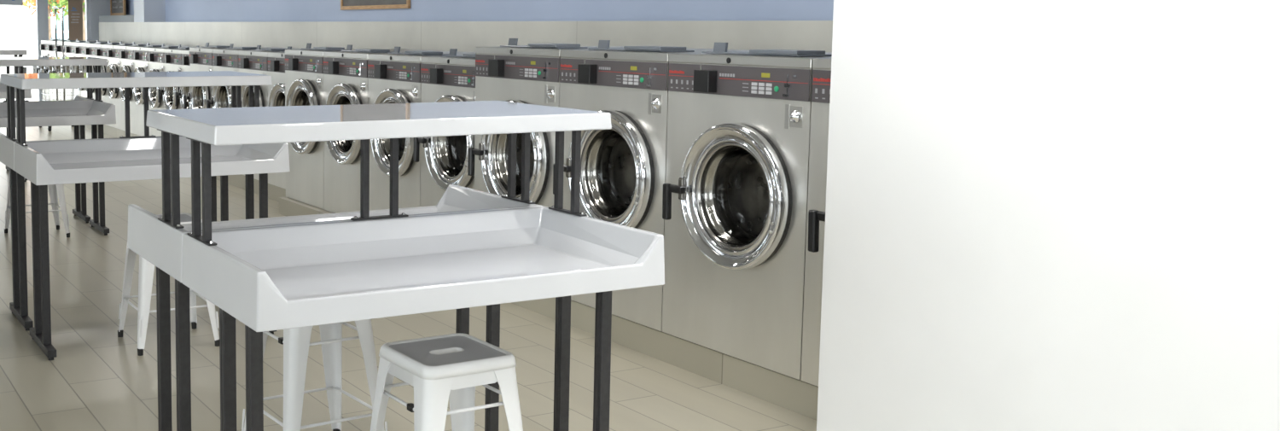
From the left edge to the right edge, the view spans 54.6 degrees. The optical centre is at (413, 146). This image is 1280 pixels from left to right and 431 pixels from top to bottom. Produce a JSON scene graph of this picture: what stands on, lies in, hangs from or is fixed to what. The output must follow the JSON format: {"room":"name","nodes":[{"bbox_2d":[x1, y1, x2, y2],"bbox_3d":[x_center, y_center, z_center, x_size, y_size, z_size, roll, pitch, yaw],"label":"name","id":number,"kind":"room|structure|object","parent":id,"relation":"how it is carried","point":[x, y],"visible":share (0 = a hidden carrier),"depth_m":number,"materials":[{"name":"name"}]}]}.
{"room":"laundry","nodes":[
{"label":"laundry","id":0,"kind":"room"},
{"bbox_2d":[89,0,110,40],"bbox_3d":[-9.940,-2.043,20.428,9.700,3.000,0.200,-3,6,-27],"label":"wall","id":1,"kind":"structure","parent":0,"point":[97,8],"depth_m":22.40,"materials":[{"name":"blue paint"}]},
{"bbox_2d":[35,0,90,100],"bbox_3d":[-7.700,-2.051,21.597,3.750,2.690,0.120,-3,6,-27],"label":"window","id":2,"kind":"structure","parent":1,"relation":"in","point":[41,5],"depth_m":22.02,"materials":[{"name":"white paint"}]},
{"bbox_2d":[68,0,82,40],"bbox_3d":[-6.224,-2.497,22.180,0.260,1.600,0.012,-3,6,-27],"label":"poster","id":3,"kind":"object","parent":2,"relation":"attached to","point":[75,7],"visible":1,"depth_m":22.19,"materials":[{"name":"brown paper"}]},
{"bbox_2d":[0,125,816,430],"bbox_3d":[-4.070,0.644,9.439,9.800,0.100,25.100,-3,6,-27],"label":"floor","id":4,"kind":"structure","parent":0,"point":[96,380],"depth_m":5.53,"materials":[{"name":"beige tile"}]},
{"bbox_2d":[0,48,31,181],"bbox_3d":[-4.558,-0.325,12.086,1.239,1.297,1.220,-3,6,-27],"label":"folding table","id":5,"kind":"object","parent":4,"relation":"on","point":[15,52],"visible":0.28,"depth_m":11.98,"materials":[{"name":"silver metal"}]},
{"bbox_2d":[0,49,27,54],"bbox_3d":[-4.479,-0.931,11.880,1.239,0.050,0.327,-3,6,-27],"label":"shelf","id":6,"kind":"object","parent":5,"relation":"attached to","point":[2,51],"depth_m":11.96,"materials":[{"name":"white plastic"}]},
{"bbox_2d":[0,83,31,98],"bbox_3d":[-4.419,-0.549,11.788,1.217,0.143,0.607,-3,6,-27],"label":"tray","id":7,"kind":"object","parent":5,"relation":"on","point":[2,87],"depth_m":11.79,"materials":[{"name":"white plastic"}]},
{"bbox_2d":[4,174,69,237],"bbox_3d":[-2.785,0.348,8.890,0.407,0.612,0.407,-3,6,-27],"label":"metal stool","id":8,"kind":"object","parent":4,"relation":"on","point":[54,189],"visible":0.22,"depth_m":8.97,"materials":[{"name":"white metal"}]},
{"bbox_2d":[0,56,116,235],"bbox_3d":[-2.992,-0.016,9.081,1.239,1.297,1.220,-3,6,-28],"label":"folding table","id":9,"kind":"object","parent":4,"relation":"on","point":[78,112],"visible":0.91,"depth_m":9.01,"materials":[{"name":"silver metal"}]},
{"bbox_2d":[0,95,93,102],"bbox_3d":[-3.136,-0.295,9.324,1.217,0.143,0.607,-3,6,-28],"label":"tray","id":10,"kind":"object","parent":9,"relation":"on","point":[90,98],"depth_m":9.24,"materials":[{"name":"white plastic"}]},
{"bbox_2d":[0,56,95,58],"bbox_3d":[-3.064,-0.652,9.163,1.239,0.050,0.327,-3,6,-28],"label":"shelf","id":11,"kind":"object","parent":9,"relation":"attached to","point":[79,56],"depth_m":9.26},
{"bbox_2d":[0,58,107,66],"bbox_3d":[-2.912,-0.622,8.875,1.239,0.050,0.327,-3,6,-28],"label":"shelf","id":12,"kind":"object","parent":9,"relation":"attached to","point":[3,61],"depth_m":8.85,"materials":[{"name":"white plastic"}]},
{"bbox_2d":[0,99,116,127],"bbox_3d":[-2.852,-0.240,8.784,1.217,0.143,0.607,-3,6,-28],"label":"tray","id":13,"kind":"object","parent":9,"relation":"on","point":[98,113],"depth_m":8.98,"materials":[{"name":"white plastic"}]},
{"bbox_2d":[39,6,85,131],"bbox_3d":[-5.256,-1.164,17.924,0.528,1.802,0.840,-3,6,-27],"label":"cart","id":14,"kind":"object","parent":4,"relation":"on","point":[61,8],"visible":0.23,"depth_m":17.80,"materials":[{"name":"silver metal"}]},
{"bbox_2d":[40,88,81,100],"bbox_3d":[-5.260,-0.729,17.968,0.494,0.528,0.732,-3,6,-27],"label":"basket","id":15,"kind":"object","parent":14,"relation":"on","point":[64,90],"depth_m":17.86,"materials":[{"name":"silver metal"}]},
{"bbox_2d":[85,124,139,138],"bbox_3d":[-3.904,-0.273,17.470,1.150,0.136,9.510,-3,6,-27],"label":"trim","id":16,"kind":"structure","parent":4,"relation":"on","point":[107,130],"depth_m":16.75,"materials":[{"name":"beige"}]},
{"bbox_2d":[52,38,80,100],"bbox_3d":[-5.355,-1.183,19.835,1.068,1.187,0.699,-3,6,-27],"label":"washing machine","id":17,"kind":"object","parent":16,"relation":"on","point":[59,43],"visible":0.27,"depth_m":19.67,"materials":[{"name":"metal"}]},
{"bbox_2d":[36,37,96,100],"bbox_3d":[-6.005,-1.310,21.078,1.068,1.187,0.699,-3,6,-27],"label":"washing machine","id":18,"kind":"object","parent":16,"relation":"on","point":[43,46],"visible":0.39,"depth_m":20.91,"materials":[{"name":"metal"}]},
{"bbox_2d":[44,37,112,100],"bbox_3d":[-5.680,-1.247,20.456,1.068,1.187,0.699,-3,6,-27],"label":"washing machine","id":19,"kind":"object","parent":16,"relation":"on","point":[51,47],"visible":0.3,"depth_m":20.30,"materials":[{"name":"metal"}]},
{"bbox_2d":[60,39,127,98],"bbox_3d":[-5.030,-1.119,19.213,1.068,1.187,0.699,-3,6,-27],"label":"washing machine","id":20,"kind":"object","parent":16,"relation":"on","point":[69,49],"visible":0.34,"depth_m":19.03,"materials":[{"name":"metal"}]},
{"bbox_2d":[72,39,143,97],"bbox_3d":[-4.705,-1.055,18.592,1.068,1.187,0.699,-3,6,-27],"label":"washing machine","id":21,"kind":"object","parent":16,"relation":"on","point":[79,47],"visible":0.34,"depth_m":18.38,"materials":[{"name":"metal"}]},
{"bbox_2d":[83,40,158,99],"bbox_3d":[-4.380,-0.991,17.970,1.068,1.187,0.699,-3,6,-27],"label":"washing machine","id":22,"kind":"object","parent":16,"relation":"on","point":[90,49],"visible":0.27,"depth_m":17.71,"materials":[{"name":"metal"}]},
{"bbox_2d":[92,40,173,125],"bbox_3d":[-4.056,-0.927,17.349,1.068,1.187,0.699,-3,6,-27],"label":"washing machine","id":23,"kind":"object","parent":16,"relation":"on","point":[101,49],"visible":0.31,"depth_m":17.00,"materials":[{"name":"metal"}]},
{"bbox_2d":[102,40,188,129],"bbox_3d":[-3.731,-0.864,16.727,1.068,1.187,0.699,-3,6,-27],"label":"washing machine","id":24,"kind":"object","parent":16,"relation":"on","point":[113,55],"visible":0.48,"depth_m":16.45,"materials":[{"name":"metal"}]},
{"bbox_2d":[129,42,164,135],"bbox_3d":[-3.081,-0.736,15.484,1.068,1.187,0.699,-3,6,-27],"label":"washing machine","id":25,"kind":"object","parent":16,"relation":"on","point":[140,54],"visible":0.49,"depth_m":15.32,"materials":[{"name":"metal"}]},
{"bbox_2d":[114,41,203,133],"bbox_3d":[-3.406,-0.800,16.106,1.068,1.187,0.699,-3,6,-27],"label":"washing machine","id":26,"kind":"object","parent":16,"relation":"on","point":[126,52],"visible":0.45,"depth_m":15.84,"materials":[{"name":"metal"}]},
{"bbox_2d":[142,43,178,136],"bbox_3d":[-2.756,-0.672,14.863,1.068,1.187,0.699,-3,6,-27],"label":"washing machine","id":27,"kind":"object","parent":16,"relation":"on","point":[156,63],"visible":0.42,"depth_m":14.66,"materials":[{"name":"metal"}]},
{"bbox_2d":[157,44,191,109],"bbox_3d":[-2.432,-0.608,14.241,1.068,1.187,0.699,-3,6,-27],"label":"washing machine","id":28,"kind":"object","parent":16,"relation":"on","point":[172,57],"visible":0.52,"depth_m":14.06,"materials":[{"name":"metal"}]},
{"bbox_2d":[174,45,199,109],"bbox_3d":[-2.107,-0.544,13.619,1.068,1.187,0.699,-3,6,-27],"label":"washing machine","id":29,"kind":"object","parent":16,"relation":"on","point":[185,54],"visible":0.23,"depth_m":13.52,"materials":[{"name":"metal"}]},
{"bbox_2d":[0,70,290,360],"bbox_3d":[-1.430,0.275,6.250,1.239,1.297,1.220,-3,6,-27],"label":"folding table","id":30,"kind":"object","parent":4,"relation":"on","point":[127,158],"visible":0.78,"depth_m":5.99,"materials":[{"name":"silver metal"}]},
{"bbox_2d":[0,132,156,170],"bbox_3d":[-1.573,-0.004,6.493,1.217,0.143,0.607,-3,6,-27],"label":"tray","id":31,"kind":"object","parent":30,"relation":"on","point":[7,142],"depth_m":6.13,"materials":[{"name":"white plastic"}]},
{"bbox_2d":[0,70,247,86],"bbox_3d":[-1.501,-0.360,6.332,1.239,0.050,0.327,-3,6,-27],"label":"shelf","id":32,"kind":"object","parent":30,"relation":"attached to","point":[5,78],"depth_m":6.24,"materials":[{"name":"white plastic"}]},
{"bbox_2d":[10,73,272,89],"bbox_3d":[-1.351,-0.331,6.043,1.239,0.050,0.327,-3,6,-27],"label":"shelf","id":33,"kind":"object","parent":30,"relation":"attached to","point":[126,81],"depth_m":5.91,"materials":[{"name":"white plastic"}]},
{"bbox_2d":[14,135,290,185],"bbox_3d":[-1.292,0.051,5.952,1.217,0.143,0.607,-3,6,-27],"label":"tray","id":34,"kind":"object","parent":30,"relation":"on","point":[127,158],"depth_m":5.96,"materials":[{"name":"white plastic"}]},
{"bbox_2d":[117,212,219,355],"bbox_3d":[-1.208,0.654,5.916,0.407,0.612,0.407,-3,6,-27],"label":"metal stool","id":35,"kind":"object","parent":4,"relation":"on","point":[145,273],"visible":0.44,"depth_m":5.84,"materials":[{"name":"white metal"}]},
{"bbox_2d":[216,174,286,202],"bbox_3d":[-1.057,0.306,11.828,1.330,0.136,3.180,-3,6,-27],"label":"trim","id":36,"kind":"structure","parent":4,"relation":"on","point":[274,192],"depth_m":11.14,"materials":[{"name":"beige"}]},
{"bbox_2d":[183,42,295,109],"bbox_3d":[-1.833,-0.474,12.700,1.068,1.233,0.775,-3,6,-27],"label":"washing machine","id":37,"kind":"object","parent":36,"relation":"on","point":[200,58],"visible":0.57,"depth_m":12.53,"materials":[{"name":"metal"}]},
{"bbox_2d":[206,43,301,108],"bbox_3d":[-1.474,-0.404,12.012,1.068,1.233,0.775,-3,6,-27],"label":"washing machine","id":38,"kind":"object","parent":36,"relation":"on","point":[226,59],"visible":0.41,"depth_m":11.85,"materials":[{"name":"metal"}]},
{"bbox_2d":[238,45,287,183],"bbox_3d":[-1.114,-0.333,11.324,1.068,1.233,0.775,-3,6,-27],"label":"washing machine","id":39,"kind":"object","parent":36,"relation":"on","point":[253,61],"visible":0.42,"depth_m":11.05,"materials":[{"name":"metal"}]},
{"bbox_2d":[267,46,291,188],"bbox_3d":[-0.754,-0.262,10.635,1.068,1.233,0.775,-3,6,-27],"label":"washing machine","id":40,"kind":"object","parent":36,"relation":"on","point":[276,60],"visible":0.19,"depth_m":10.52,"materials":[{"name":"metal"}]},
{"bbox_2d":[241,319,387,430],"bbox_3d":[-0.355,0.822,4.283,0.407,0.612,0.407,-3,7,-31],"label":"metal stool","id":41,"kind":"object","parent":4,"relation":"on","point":[295,341],"visible":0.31,"depth_m":4.19,"materials":[{"name":"white metal"}]},
{"bbox_2d":[127,100,664,430],"bbox_3d":[-0.109,0.539,3.679,1.239,1.297,1.220,-3,6,-27],"label":"folding table","id":42,"kind":"object","parent":4,"relation":"on","point":[473,247],"visible":0.97,"depth_m":3.47,"materials":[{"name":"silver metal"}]},
{"bbox_2d":[127,184,542,282],"bbox_3d":[-0.252,0.260,3.923,1.217,0.143,0.607,-3,6,-27],"label":"tray","id":43,"kind":"object","parent":42,"relation":"on","point":[160,241],"depth_m":3.84,"materials":[{"name":"white plastic"}]},
{"bbox_2d":[145,100,546,134],"bbox_3d":[-0.180,-0.097,3.762,1.239,0.050,0.327,-3,6,-27],"label":"shelf","id":44,"kind":"object","parent":42,"relation":"attached to","point":[167,121],"depth_m":3.65,"materials":[{"name":"white plastic"}]},
{"bbox_2d":[177,105,611,145],"bbox_3d":[-0.029,-0.067,3.473,1.239,0.050,0.327,-3,6,-27],"label":"shelf","id":45,"kind":"object","parent":42,"relation":"attached to","point":[273,128],"depth_m":3.33,"materials":[{"name":"white plastic"}]},
{"bbox_2d":[182,206,664,331],"bbox_3d":[0.030,0.315,3.382,1.217,0.143,0.607,-3,6,-27],"label":"tray","id":46,"kind":"object","parent":42,"relation":"on","point":[363,267],"depth_m":3.40,"materials":[{"name":"white plastic"}]},
{"bbox_2d":[370,332,523,430],"bbox_3d":[0.095,0.896,3.563,0.407,0.612,0.407,-3,7,-29],"label":"metal stool","id":47,"kind":"object","parent":4,"relation":"on","point":[439,369],"visible":1,"depth_m":3.46,"materials":[{"name":"white metal"}]},
{"bbox_2d":[278,197,818,420],"bbox_3d":[2.273,0.985,5.203,1.565,0.136,11.710,-3,6,-27],"label":"machine plinth","id":48,"kind":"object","parent":4,"relation":"on","point":[795,395],"depth_m":5.46,"materials":[{"name":"beige tile"}]},
{"bbox_2d":[285,43,442,209],"bbox_3d":[-0.465,-0.201,9.827,1.168,1.274,0.795,-3,6,-27],"label":"washing machine","id":49,"kind":"object","parent":48,"relation":"on","point":[304,67],"visible":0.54,"depth_m":9.56,"materials":[{"name":"metal"}]},
{"bbox_2d":[323,44,475,213],"bbox_3d":[-0.096,-0.128,9.121,1.168,1.274,0.795,-3,6,-27],"label":"washing machine","id":50,"kind":"object","parent":48,"relation":"on","point":[346,79],"visible":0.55,"depth_m":8.91,"materials":[{"name":"metal"}]},
{"bbox_2d":[367,46,475,210],"bbox_3d":[0.273,-0.056,8.415,1.168,1.274,0.795,-3,6,-27],"label":"washing machine","id":51,"kind":"object","parent":48,"relation":"on","point":[395,77],"visible":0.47,"depth_m":8.15,"materials":[{"name":"metal"}]},
{"bbox_2d":[413,48,475,206],"bbox_3d":[0.642,0.017,7.709,1.168,1.274,0.795,-3,6,-27],"label":"washing machine","id":52,"kind":"object","parent":48,"relation":"on","point":[450,78],"visible":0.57,"depth_m":7.58,"materials":[{"name":"metal"}]},
{"bbox_2d":[467,38,713,207],"bbox_3d":[0.971,0.057,6.938,1.168,1.351,0.867,-3,6,-27],"label":"washing machine","id":53,"kind":"object","parent":48,"relation":"on","point":[529,73],"visible":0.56,"depth_m":6.71,"materials":[{"name":"metal"}]},
{"bbox_2d":[552,40,831,331],"bbox_3d":[1.373,0.136,6.169,1.168,1.351,0.867,-3,6,-27],"label":"washing machine","id":54,"kind":"object","parent":48,"relation":"on","point":[623,167],"visible":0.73,"depth_m":5.86,"materials":[{"name":"metal"}]},
{"bbox_2d":[662,42,831,379],"bbox_3d":[1.776,0.215,5.399,1.168,1.351,0.867,-3,6,-27],"label":"washing machine","id":55,"kind":"object","parent":48,"relation":"on","point":[735,194],"visible":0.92,"depth_m":5.18,"materials":[{"name":"metal"}]},
{"bbox_2d":[800,58,831,386],"bbox_3d":[2.178,0.294,4.630,1.168,1.351,0.867,-3,6,-27],"label":"washing machine","id":56,"kind":"object","parent":48,"relation":"on","point":[821,66],"visible":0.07,"depth_m":4.75,"materials":[{"name":"metal"}]},
{"bbox_2d":[125,0,833,22],"bbox_3d":[0.287,-1.096,11.537,0.200,3.000,25.500,-3,6,-27],"label":"wall","id":57,"kind":"structure","parent":0,"point":[176,10],"depth_m":10.39,"materials":[{"name":"blue paint"}]},
{"bbox_2d":[98,15,133,22],"bbox_3d":[-5.060,-2.245,21.173,0.340,0.117,2.550,-3,6,-27],"label":"trim","id":58,"kind":"structure","parent":57,"relation":"attached to","point":[101,18],"depth_m":21.06,"materials":[{"name":"grey"}]},
{"bbox_2d":[110,0,126,15],"bbox_3d":[-5.375,-2.880,21.878,0.040,1.000,1.000,-3,6,-27],"label":"chalkboard","id":59,"kind":"object","parent":58,"relation":"on","point":[117,7],"visible":0.96,"depth_m":21.88,"materials":[{"name":"brown wood"}]},
{"bbox_2d":[133,0,165,22],"bbox_3d":[-4.327,-2.740,19.703,0.350,1.402,0.630,-3,6,-27],"label":"pillar","id":60,"kind":"structure","parent":57,"relation":"attached to","point":[144,10],"depth_m":19.50,"materials":[{"name":"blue paint"}]},
{"bbox_2d":[340,0,410,10],"bbox_3d":[-0.419,-1.947,12.570,0.029,1.020,1.640,-3,6,-27],"label":"chalkboard","id":61,"kind":"object","parent":57,"relation":"attached to","point":[345,4],"visible":1,"depth_m":12.59,"materials":[{"name":"brown wood"}]},
{"bbox_2d":[98,20,832,52],"bbox_3d":[0.085,-0.379,11.392,0.350,1.598,24.900,-3,6,-27],"label":"trim","id":62,"kind":"structure","parent":57,"relation":"attached to","point":[800,35],"depth_m":10.17,"materials":[{"name":"white paint"}]},
{"bbox_2d":[816,0,1279,430],"bbox_3d":[2.800,-0.119,1.874,0.060,3.000,5.547,-3,6,-27],"label":"wall partition","id":63,"kind":"structure","parent":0,"point":[1041,215],"depth_m":3.58,"materials":[{"name":"white paint"}]},
{"bbox_3d":[-4.051,-2.491,9.127,10.200,0.200,25.500,-3,6,-27],"label":"ceiling","id":64,"kind":"structure","parent":0,"visible":0},
{"bbox_2d":[0,0,23,5],"bbox_3d":[-7.374,-3.073,21.389,0.820,1.110,0.043,-3,6,-27],"label":"hanging sign","id":65,"kind":"object","parent":64,"relation":"hanging from","point":[2,2],"visible":1,"depth_m":21.52,"materials":[{"name":"white paint"}]},
{"label":"outside","id":66,"kind":"structure","parent":0,"visible":0},
{"bbox_2d":[0,66,38,101],"bbox_3d":[-13.848,-0.978,26.652,100.000,0.199,120.000,-3,6,-27],"label":"ground","id":67,"kind":"structure","parent":66,"point":[2,69],"depth_m":41.04,"materials":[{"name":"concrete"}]},
{"bbox_2d":[13,30,69,73],"bbox_3d":[-10.825,-2.779,36.544,1.855,1.460,4.400,-3,6,-27],"label":"parked car","id":68,"kind":"object","parent":67,"relation":"on","point":[27,41],"visible":0.09,"depth_m":35.99,"materials":[{"name":"white paint"}]},
{"bbox_2d":[0,0,85,57],"bbox_3d":[-21.258,-7.441,57.805,44.600,6.400,3.600,-3,6,-27],"label":"building","id":69,"kind":"structure","parent":67,"relation":"on","point":[14,20],"depth_m":57.50,"materials":[{"name":"white paint"}]},
{"bbox_2d":[21,0,84,40],"bbox_3d":[-10.073,-4.045,32.902,2.328,4.720,2.364,-3,6,-27],"label":"street tree","id":70,"kind":"object","parent":67,"relation":"on","point":[32,2],"visible":0.22,"depth_m":32.85,"materials":[{"name":"green plant"}]},
{"bbox_2d":[34,0,86,40],"bbox_3d":[-8.396,-3.983,30.341,1.998,5.127,2.584,4,7,30],"label":"street tree","id":71,"kind":"object","parent":67,"relation":"on","point":[61,2],"visible":0.31,"depth_m":30.30,"materials":[{"name":"green plant"}]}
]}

